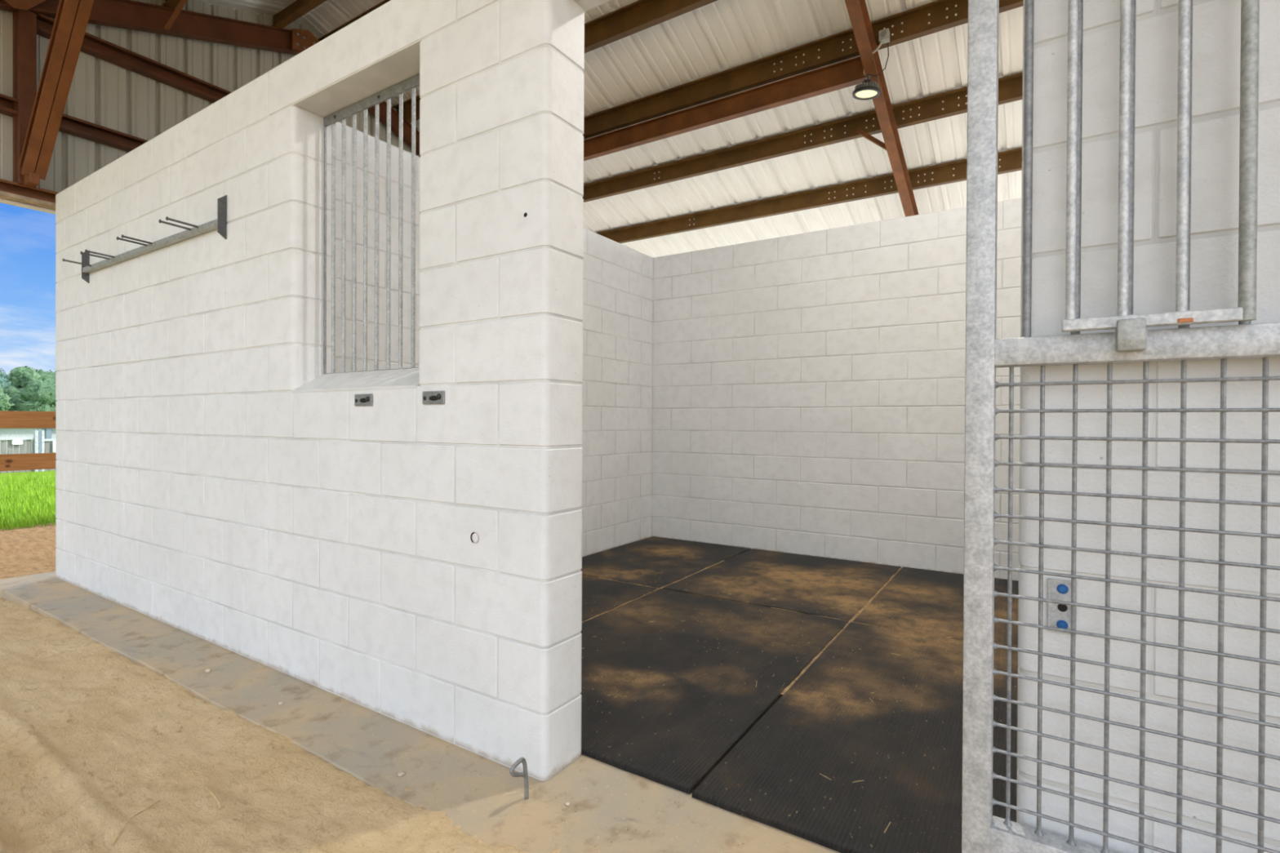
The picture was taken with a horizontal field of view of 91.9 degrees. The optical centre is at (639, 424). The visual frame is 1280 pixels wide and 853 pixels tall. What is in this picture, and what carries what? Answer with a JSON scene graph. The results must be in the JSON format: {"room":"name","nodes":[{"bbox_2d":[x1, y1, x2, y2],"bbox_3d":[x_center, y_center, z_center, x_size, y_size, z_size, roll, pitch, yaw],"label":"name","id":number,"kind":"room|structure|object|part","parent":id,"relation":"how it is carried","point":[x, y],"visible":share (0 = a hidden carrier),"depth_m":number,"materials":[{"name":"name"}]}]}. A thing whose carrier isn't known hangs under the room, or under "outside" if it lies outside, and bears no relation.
{"room":"horse stable","nodes":[
{"label":"horse stable","id":0,"kind":"room"},
{"bbox_2d":[0,0,420,192],"bbox_3d":[-2.990,-2.712,6.418,0.033,2.319,8.650,0,0,33],"label":"wall","id":1,"kind":"structure","parent":0,"point":[103,93],"depth_m":4.85,"materials":[{"name":"white metal"}]},
{"bbox_2d":[0,178,58,214],"bbox_3d":[-3.240,-1.591,5.898,0.145,0.132,7.500,0,0,33],"label":"header beam","id":2,"kind":"structure","parent":1,"relation":"attached to","point":[39,199],"depth_m":4.30,"materials":[{"name":"red metal"}]},
{"bbox_2d":[13,9,36,190],"bbox_3d":[-4.252,-2.255,4.280,0.115,1.218,0.095,0,0,33],"label":"post","id":3,"kind":"object","parent":2,"relation":"on","point":[24,22],"visible":0.88,"depth_m":4.24,"materials":[{"name":"red metal"}]},
{"bbox_2d":[18,0,93,187],"bbox_3d":[-3.648,-2.285,3.902,1.310,1.306,0.117,0,0,33],"label":"knee brace","id":4,"kind":"object","parent":3,"relation":"attached to","point":[72,17],"visible":1,"depth_m":3.94,"materials":[{"name":"red metal"}]},
{"bbox_2d":[0,0,319,55],"bbox_3d":[-4.007,-2.978,4.279,0.417,1.480,3.889,0,0,33],"label":"rafter","id":5,"kind":"object","parent":3,"relation":"on","point":[131,15],"visible":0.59,"depth_m":5.02,"materials":[{"name":"red metal"}]},
{"bbox_3d":[-4.169,-2.987,4.210,0.010,0.379,0.340,0,0,33],"label":"gusset plate","id":6,"kind":"part","parent":5,"relation":"part of","materials":[{"name":"red metal"}]},
{"bbox_2d":[161,0,180,8],"bbox_3d":[0.707,-3.373,2.111,10.840,0.165,0.124,0,0,33],"label":"purlin","id":7,"kind":"object","parent":5,"relation":"on","point":[169,3],"visible":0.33,"depth_m":4.89,"materials":[{"name":"brown metal"}]},
{"bbox_2d":[271,0,327,28],"bbox_3d":[1.162,-3.666,2.819,10.840,0.165,0.124,0,0,33],"label":"purlin","id":8,"kind":"object","parent":5,"relation":"on","point":[299,8],"visible":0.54,"depth_m":5.51,"materials":[{"name":"brown metal"}]},
{"bbox_3d":[-3.131,-3.597,5.848,0.013,0.250,0.300,0,0,33],"label":"splice plate","id":9,"kind":"part","parent":5,"relation":"part of","materials":[{"name":"red metal"}]},
{"bbox_2d":[368,101,419,155],"bbox_3d":[-1.859,-2.768,7.940,0.088,1.835,4.885,0,0,33],"label":"rafter","id":10,"kind":"object","parent":5,"relation":"attached to","point":[383,105],"visible":0.1,"depth_m":6.71,"materials":[{"name":"red metal"}]},
{"bbox_3d":[-3.282,-1.536,5.925,0.045,0.020,7.500,0,0,33],"label":"drip trim","id":11,"kind":"part","parent":2,"relation":"part of","materials":[{"name":"brown wood"}]},
{"bbox_2d":[0,93,148,151],"bbox_3d":[-3.303,-2.175,5.782,0.095,0.100,7.060,0,0,33],"label":"girt","id":12,"kind":"object","parent":1,"relation":"attached to","point":[70,125],"visible":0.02,"depth_m":4.59,"materials":[{"name":"red metal"}]},
{"bbox_2d":[36,13,231,102],"bbox_3d":[-3.240,-2.815,5.872,0.095,0.110,3.640,0,0,33],"label":"girt","id":13,"kind":"object","parent":1,"relation":"attached to","point":[91,45],"visible":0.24,"depth_m":4.85,"materials":[{"name":"red metal"}]},
{"bbox_2d":[0,571,840,852],"bbox_3d":[1.682,1.187,3.528,10.920,0.200,5.494,0,0,33],"label":"floor","id":14,"kind":"structure","parent":0,"point":[611,809],"depth_m":1.96,"materials":[{"name":"concrete"}]},
{"bbox_2d":[204,668,211,672],"bbox_3d":[-1.879,1.069,2.693,0.023,0.015,0.024,0,0,33],"label":"pebble","id":15,"kind":"object","parent":14,"relation":"on","point":[207,670],"visible":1,"depth_m":2.69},
{"bbox_2d":[397,770,404,776],"bbox_3d":[-0.738,1.079,1.916,0.021,0.013,0.021,0,0,-20],"label":"pebble","id":16,"kind":"object","parent":14,"relation":"on","point":[401,773],"visible":1,"depth_m":1.91,"materials":[{"name":"beige stone"}]},
{"bbox_2d":[509,757,528,799],"bbox_3d":[-0.347,1.032,1.775,0.014,0.149,0.073,0,0,33],"label":"floor guide","id":17,"kind":"object","parent":14,"relation":"on","point":[522,760],"visible":0.96,"depth_m":1.79,"materials":[{"name":"metal"}]},
{"bbox_2d":[582,574,657,622],"bbox_3d":[-0.786,1.065,3.515,0.987,0.018,1.816,0,0,33],"label":"rubber mat","id":18,"kind":"object","parent":14,"relation":"on","point":[599,596],"visible":0.23,"depth_m":3.87,"materials":[{"name":"black rubber"}]},
{"bbox_2d":[581,536,751,587],"bbox_3d":[0.127,1.062,4.928,0.991,0.018,1.519,0,0,33],"label":"rubber mat","id":19,"kind":"object","parent":14,"relation":"on","point":[634,562],"visible":0.74,"depth_m":4.83,"materials":[{"name":"black rubber"}]},
{"bbox_2d":[580,588,848,794],"bbox_3d":[0.140,1.073,2.916,1.195,0.018,1.839,0,0,33],"label":"rubber mat","id":20,"kind":"object","parent":14,"relation":"on","point":[693,717],"visible":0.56,"depth_m":2.65,"materials":[{"name":"black rubber"}]},
{"bbox_2d":[582,560,963,694],"bbox_3d":[0.746,1.066,3.653,2.535,0.007,2.376,0,0,-4],"label":"dirt","id":21,"kind":"object","parent":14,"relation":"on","point":[858,613],"visible":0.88,"depth_m":3.44,"materials":[{"name":"brown soil"}]},
{"bbox_2d":[662,548,901,621],"bbox_3d":[1.051,1.069,4.335,1.192,0.018,1.511,0,0,33],"label":"rubber mat","id":22,"kind":"object","parent":14,"relation":"on","point":[837,588],"visible":0.86,"depth_m":4.18,"materials":[{"name":"black rubber"}]},
{"bbox_2d":[692,622,1017,852],"bbox_3d":[1.158,1.081,2.256,1.217,0.018,1.843,0,0,33],"label":"rubber mat","id":23,"kind":"object","parent":14,"relation":"on","point":[925,816],"visible":0.6,"depth_m":2.02,"materials":[{"name":"black rubber"}]},
{"bbox_2d":[582,570,1015,852],"bbox_3d":[0.590,1.065,2.877,2.612,0.003,2.194,0,0,33],"label":"straw","id":24,"kind":"object","parent":23,"relation":"on","point":[653,571],"visible":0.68,"depth_m":2.31,"materials":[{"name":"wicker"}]},
{"bbox_2d":[853,566,1018,648],"bbox_3d":[2.064,1.078,3.686,1.192,0.018,1.518,0,0,33],"label":"rubber mat","id":25,"kind":"object","parent":14,"relation":"on","point":[931,602],"visible":0.41,"depth_m":3.64,"materials":[{"name":"black rubber"}]},
{"bbox_2d":[335,121,653,556],"bbox_3d":[-0.871,-0.252,4.476,0.195,2.642,3.362,0,0,33],"label":"wall","id":26,"kind":"structure","parent":0,"point":[616,445],"depth_m":5.08,"materials":[{"name":"white concrete"}]},
{"bbox_2d":[195,0,1022,257],"bbox_3d":[1.575,-3.000,3.435,11.000,1.737,8.850,0,0,33],"label":"ceiling","id":27,"kind":"structure","parent":0,"point":[718,36],"depth_m":5.92,"materials":[{"name":"white metal"}]},
{"bbox_2d":[318,0,391,40],"bbox_3d":[1.418,-3.665,3.219,10.840,0.165,0.124,0,0,33],"label":"purlin","id":28,"kind":"object","parent":27,"relation":"attached to","point":[384,2],"visible":0.02,"depth_m":5.76,"materials":[{"name":"brown metal"}]},
{"bbox_2d":[392,0,717,123],"bbox_3d":[1.873,-3.374,3.933,10.840,0.165,0.124,0,0,33],"label":"purlin","id":29,"kind":"object","parent":27,"relation":"attached to","point":[639,15],"visible":0.31,"depth_m":5.19,"materials":[{"name":"brown metal"}]},
{"bbox_2d":[55,0,1279,852],"bbox_3d":[0.368,-0.230,1.566,10.363,2.642,0.199,0,0,33],"label":"wall","id":30,"kind":"structure","parent":0,"point":[400,557],"depth_m":2.03,"materials":[{"name":"white concrete"}]},
{"bbox_2d":[62,195,226,283],"bbox_3d":[-2.774,-0.994,3.365,1.816,0.210,0.165,0,0,33],"label":"rack","id":31,"kind":"object","parent":30,"relation":"attached to","point":[220,223],"visible":1,"depth_m":3.25,"materials":[{"name":"metal"}]},
{"bbox_3d":[-3.498,-1.001,3.906,0.012,0.210,0.035,0,0,33],"label":"plate","id":32,"kind":"part","parent":31,"relation":"part of","materials":[{"name":"metal"}]},
{"bbox_3d":[-2.740,-0.966,3.418,1.804,0.032,0.028,0,0,33],"label":"rail","id":33,"kind":"part","parent":31,"relation":"part of","materials":[{"name":"metal"}]},
{"bbox_3d":[-1.979,-0.988,2.933,0.012,0.210,0.035,0,0,33],"label":"plate","id":34,"kind":"part","parent":31,"relation":"part of","materials":[{"name":"metal"}]},
{"bbox_3d":[-1.087,-0.178,2.498,0.813,0.088,0.194,0,0,33],"label":"window sill","id":35,"kind":"part","parent":30,"relation":"part of","materials":[{"name":"white concrete"}]},
{"bbox_2d":[354,393,373,405],"bbox_3d":[-1.056,-0.095,2.356,0.109,0.045,0.016,0,0,33],"label":"strike plate","id":36,"kind":"object","parent":30,"relation":"attached to","point":[359,399],"visible":1,"depth_m":2.35,"materials":[{"name":"metal"}]},
{"bbox_2d":[323,74,419,373],"bbox_3d":[-1.053,-0.787,2.544,0.803,1.139,0.053,0,0,33],"label":"bars","id":37,"kind":"object","parent":30,"relation":"in","point":[411,83],"visible":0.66,"depth_m":2.58,"materials":[{"name":"metal"}]},
{"bbox_2d":[422,391,444,404],"bbox_3d":[-0.717,-0.094,2.139,0.111,0.045,0.016,0,0,33],"label":"strike plate","id":38,"kind":"object","parent":30,"relation":"attached to","point":[428,397],"visible":1,"depth_m":2.13,"materials":[{"name":"metal"}]},
{"bbox_2d":[1047,577,1076,634],"bbox_3d":[0.798,0.343,1.171,0.046,0.100,0.012,0,0,33],"label":"anchor plate","id":39,"kind":"object","parent":30,"relation":"attached to","point":[1059,615],"visible":0.8,"depth_m":1.17,"materials":[{"name":"metal"}]},
{"bbox_2d":[961,0,1279,852],"bbox_3d":[1.196,-0.146,0.860,1.321,2.310,0.083,0,0,33],"label":"gate","id":40,"kind":"object","parent":30,"relation":"attached to","point":[1131,341],"visible":1,"depth_m":1.11,"materials":[{"name":"metal"}]},
{"bbox_3d":[1.200,0.893,0.879,1.225,0.232,0.049,0,0,33],"label":"rail","id":41,"kind":"part","parent":40,"relation":"part of","materials":[{"name":"metal"}]},
{"bbox_3d":[1.205,-0.134,0.874,1.225,0.052,0.049,0,0,33],"label":"rail","id":42,"kind":"part","parent":40,"relation":"part of","materials":[{"name":"metal"}]},
{"bbox_3d":[0.858,-0.177,1.048,0.238,0.021,0.018,0,0,33],"label":"yoke rail","id":43,"kind":"part","parent":40,"relation":"part of","materials":[{"name":"metal"}]},
{"bbox_2d":[651,198,1022,581],"bbox_3d":[2.289,-0.237,4.566,10.363,2.642,0.195,0,0,33],"label":"wall","id":44,"kind":"structure","parent":0,"point":[808,388],"depth_m":4.95,"materials":[{"name":"white concrete"}]},
{"bbox_2d":[854,81,879,89],"bbox_3d":[1.831,-2.715,4.997,0.186,0.056,0.185,0,0,33],"label":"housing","id":45,"kind":"object","parent":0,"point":[865,85],"depth_m":4.93,"materials":[{"name":"grey metal"}]},
{"bbox_2d":[844,0,919,217],"bbox_3d":[2.012,-2.736,5.461,0.359,1.835,4.885,0,0,33],"label":"rafter","id":46,"kind":"object","parent":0,"point":[857,10],"visible":0.71,"depth_m":5.33,"materials":[{"name":"red metal"}]},
{"bbox_2d":[583,56,866,160],"bbox_3d":[-0.118,-2.909,6.271,4.641,0.185,0.075,0,0,33],"label":"beam","id":47,"kind":"structure","parent":46,"relation":"attached to","point":[848,73],"depth_m":5.65,"materials":[{"name":"red metal"}]},
{"bbox_2d":[582,0,1022,139],"bbox_3d":[2.322,-3.088,4.638,10.840,0.165,0.124,0,0,33],"label":"purlin","id":48,"kind":"object","parent":46,"relation":"on","point":[938,15],"visible":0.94,"depth_m":5.34,"materials":[{"name":"brown metal"}]},
{"bbox_2d":[872,28,889,53],"bbox_3d":[1.866,-3.001,4.884,0.189,0.168,0.069,0,0,33],"label":"junction box","id":49,"kind":"object","parent":48,"relation":"attached to","point":[884,34],"visible":0.88,"depth_m":4.84,"materials":[{"name":"grey plastic"}]},
{"bbox_3d":[1.898,-3.050,4.825,0.048,0.048,0.004,0,0,33],"label":"plate","id":50,"kind":"part","parent":49,"relation":"part of","materials":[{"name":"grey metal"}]},
{"bbox_2d":[582,72,1022,202],"bbox_3d":[2.777,-2.798,5.351,10.840,0.165,0.124,0,0,33],"label":"purlin","id":51,"kind":"object","parent":46,"relation":"on","point":[952,103],"visible":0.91,"depth_m":6.13,"materials":[{"name":"brown metal"}]},
{"bbox_2d":[595,147,1022,243],"bbox_3d":[3.234,-2.506,6.069,10.840,0.165,0.124,0,0,33],"label":"purlin","id":52,"kind":"object","parent":46,"relation":"on","point":[1011,161],"visible":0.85,"depth_m":6.93,"materials":[{"name":"brown metal"}]},
{"bbox_2d":[852,43,888,100],"bbox_3d":[1.856,-2.822,4.990,0.272,0.337,0.215,0,0,20],"label":"lamp","id":53,"kind":"object","parent":46,"relation":"hanging from","point":[868,90],"visible":1,"depth_m":4.96,"materials":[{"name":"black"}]},
{"bbox_3d":[1.889,-2.873,4.909,0.167,0.234,0.078,0,0,33],"label":"power cord","id":54,"kind":"part","parent":53,"relation":"part of","materials":[{"name":"black metal"}]},
{"label":"outside","id":55,"kind":"structure","parent":0,"visible":0},
{"bbox_2d":[0,469,562,852],"bbox_3d":[-10.230,2.263,14.184,150.000,2.649,130.000,0,0,33],"label":"ground","id":56,"kind":"structure","parent":55,"point":[77,762],"depth_m":1.96,"materials":[{"name":"beige soil"}]},
{"bbox_2d":[0,368,11,388],"bbox_3d":[-39.017,-0.882,37.344,5.750,5.975,4.666,0,0,33],"label":"tree","id":57,"kind":"object","parent":56,"relation":"on","point":[3,375],"visible":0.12,"depth_m":36.60,"materials":[{"name":"green plant"}]},
{"bbox_2d":[0,384,14,410],"bbox_3d":[-34.062,-0.296,30.755,4.063,4.370,4.114,0,0,33],"label":"tree","id":58,"kind":"object","parent":56,"relation":"on","point":[5,403],"visible":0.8,"depth_m":31.71,"materials":[{"name":"green plant"}]},
{"bbox_2d":[0,429,55,473],"bbox_3d":[-13.915,1.034,12.094,0.110,1.860,8.510,0,0,33],"label":"fence","id":59,"kind":"object","parent":56,"relation":"on","point":[37,444],"visible":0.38,"depth_m":13.32,"materials":[{"name":"white paint"}]},
{"bbox_3d":[-13.841,0.298,12.217,0.070,0.050,2.800,0,0,33],"label":"cap rail","id":60,"kind":"part","parent":59,"relation":"part of","materials":[{"name":"white paint"}]},
{"bbox_3d":[-13.828,1.138,12.259,0.020,1.650,2.801,0,0,33],"label":"board panel","id":61,"kind":"part","parent":59,"relation":"part of","materials":[{"name":"brown wood"}]},
{"bbox_3d":[-13.076,1.040,13.403,0.110,1.840,0.055,0,0,33],"label":"post","id":62,"kind":"part","parent":59,"relation":"part of","materials":[{"name":"white paint"}]},
{"bbox_3d":[-13.048,1.030,13.447,0.110,1.860,0.045,0,0,33],"label":"post","id":63,"kind":"part","parent":59,"relation":"part of","materials":[{"name":"white wood"}]},
{"bbox_3d":[-13.022,1.040,13.488,0.110,1.840,0.045,0,0,33],"label":"post","id":64,"kind":"part","parent":59,"relation":"part of","materials":[{"name":"white paint"}]},
{"bbox_3d":[-12.359,0.333,14.533,0.070,0.050,2.500,0,0,33],"label":"cap rail","id":65,"kind":"part","parent":59,"relation":"part of","materials":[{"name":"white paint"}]},
{"bbox_3d":[-12.343,1.153,14.578,0.020,1.609,2.510,0,0,33],"label":"board panel","id":66,"kind":"part","parent":59,"relation":"part of","materials":[{"name":"brown wood"}]},
{"bbox_2d":[0,472,56,530],"bbox_3d":[-8.793,0.969,9.493,7.700,0.223,5.170,0,0,33],"label":"grass","id":67,"kind":"structure","parent":56,"relation":"on","point":[12,522],"depth_m":7.79,"materials":[{"name":"green plant"}]},
{"bbox_2d":[0,410,56,471],"bbox_3d":[-5.688,0.559,6.521,0.150,1.550,6.800,0,0,33],"label":"fence","id":68,"kind":"object","parent":56,"relation":"on","point":[8,420],"visible":0.02,"depth_m":6.00,"materials":[{"name":"brown wood"}]},
{"bbox_3d":[-5.638,-0.051,6.488,0.040,0.165,6.800,0,0,33],"label":"rail","id":69,"kind":"part","parent":68,"relation":"part of","materials":[{"name":"brown wood"}]},
{"bbox_3d":[-5.640,0.357,6.490,0.040,0.159,6.800,0,0,33],"label":"rail","id":70,"kind":"part","parent":68,"relation":"part of","materials":[{"name":"brown wood"}]},
{"bbox_2d":[0,427,56,454],"bbox_3d":[-18.105,0.987,20.412,2.400,2.220,16.400,0,0,33],"label":"farm building","id":71,"kind":"structure","parent":56,"relation":"on","point":[49,433],"depth_m":18.34,"materials":[{"name":"white paint"}]},
{"bbox_3d":[-17.914,1.077,18.746,0.080,2.060,0.120,0,0,33],"label":"porch post","id":72,"kind":"part","parent":71,"relation":"part of","materials":[{"name":"white wood"}]},
{"bbox_2d":[2,365,56,411],"bbox_3d":[-33.583,-0.717,35.116,4.535,5.305,4.281,0,0,33],"label":"tree","id":73,"kind":"object","parent":56,"relation":"on","point":[29,392],"visible":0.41,"depth_m":33.75,"materials":[{"name":"green plant"}]},
{"bbox_2d":[35,368,56,382],"bbox_3d":[-41.284,-1.149,43.966,5.218,6.760,6.010,0,0,33],"label":"tree","id":74,"kind":"object","parent":56,"relation":"on","point":[51,376],"visible":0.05,"depth_m":42.98,"materials":[{"name":"green plant"}]},
{"bbox_2d":[111,799,159,844],"bbox_3d":[-1.393,1.090,1.720,0.014,0.037,0.174,0,0,-3],"label":"twig","id":75,"kind":"object","parent":56,"relation":"on","point":[157,801],"visible":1,"depth_m":1.69,"materials":[{"name":"wood"}]},
{"bbox_2d":[203,784,221,808],"bbox_3d":[-1.256,1.082,1.813,0.164,0.020,0.011,1,0,41],"label":"twig","id":76,"kind":"object","parent":56,"relation":"on","point":[204,785],"visible":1,"depth_m":1.79,"materials":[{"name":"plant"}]}
]}

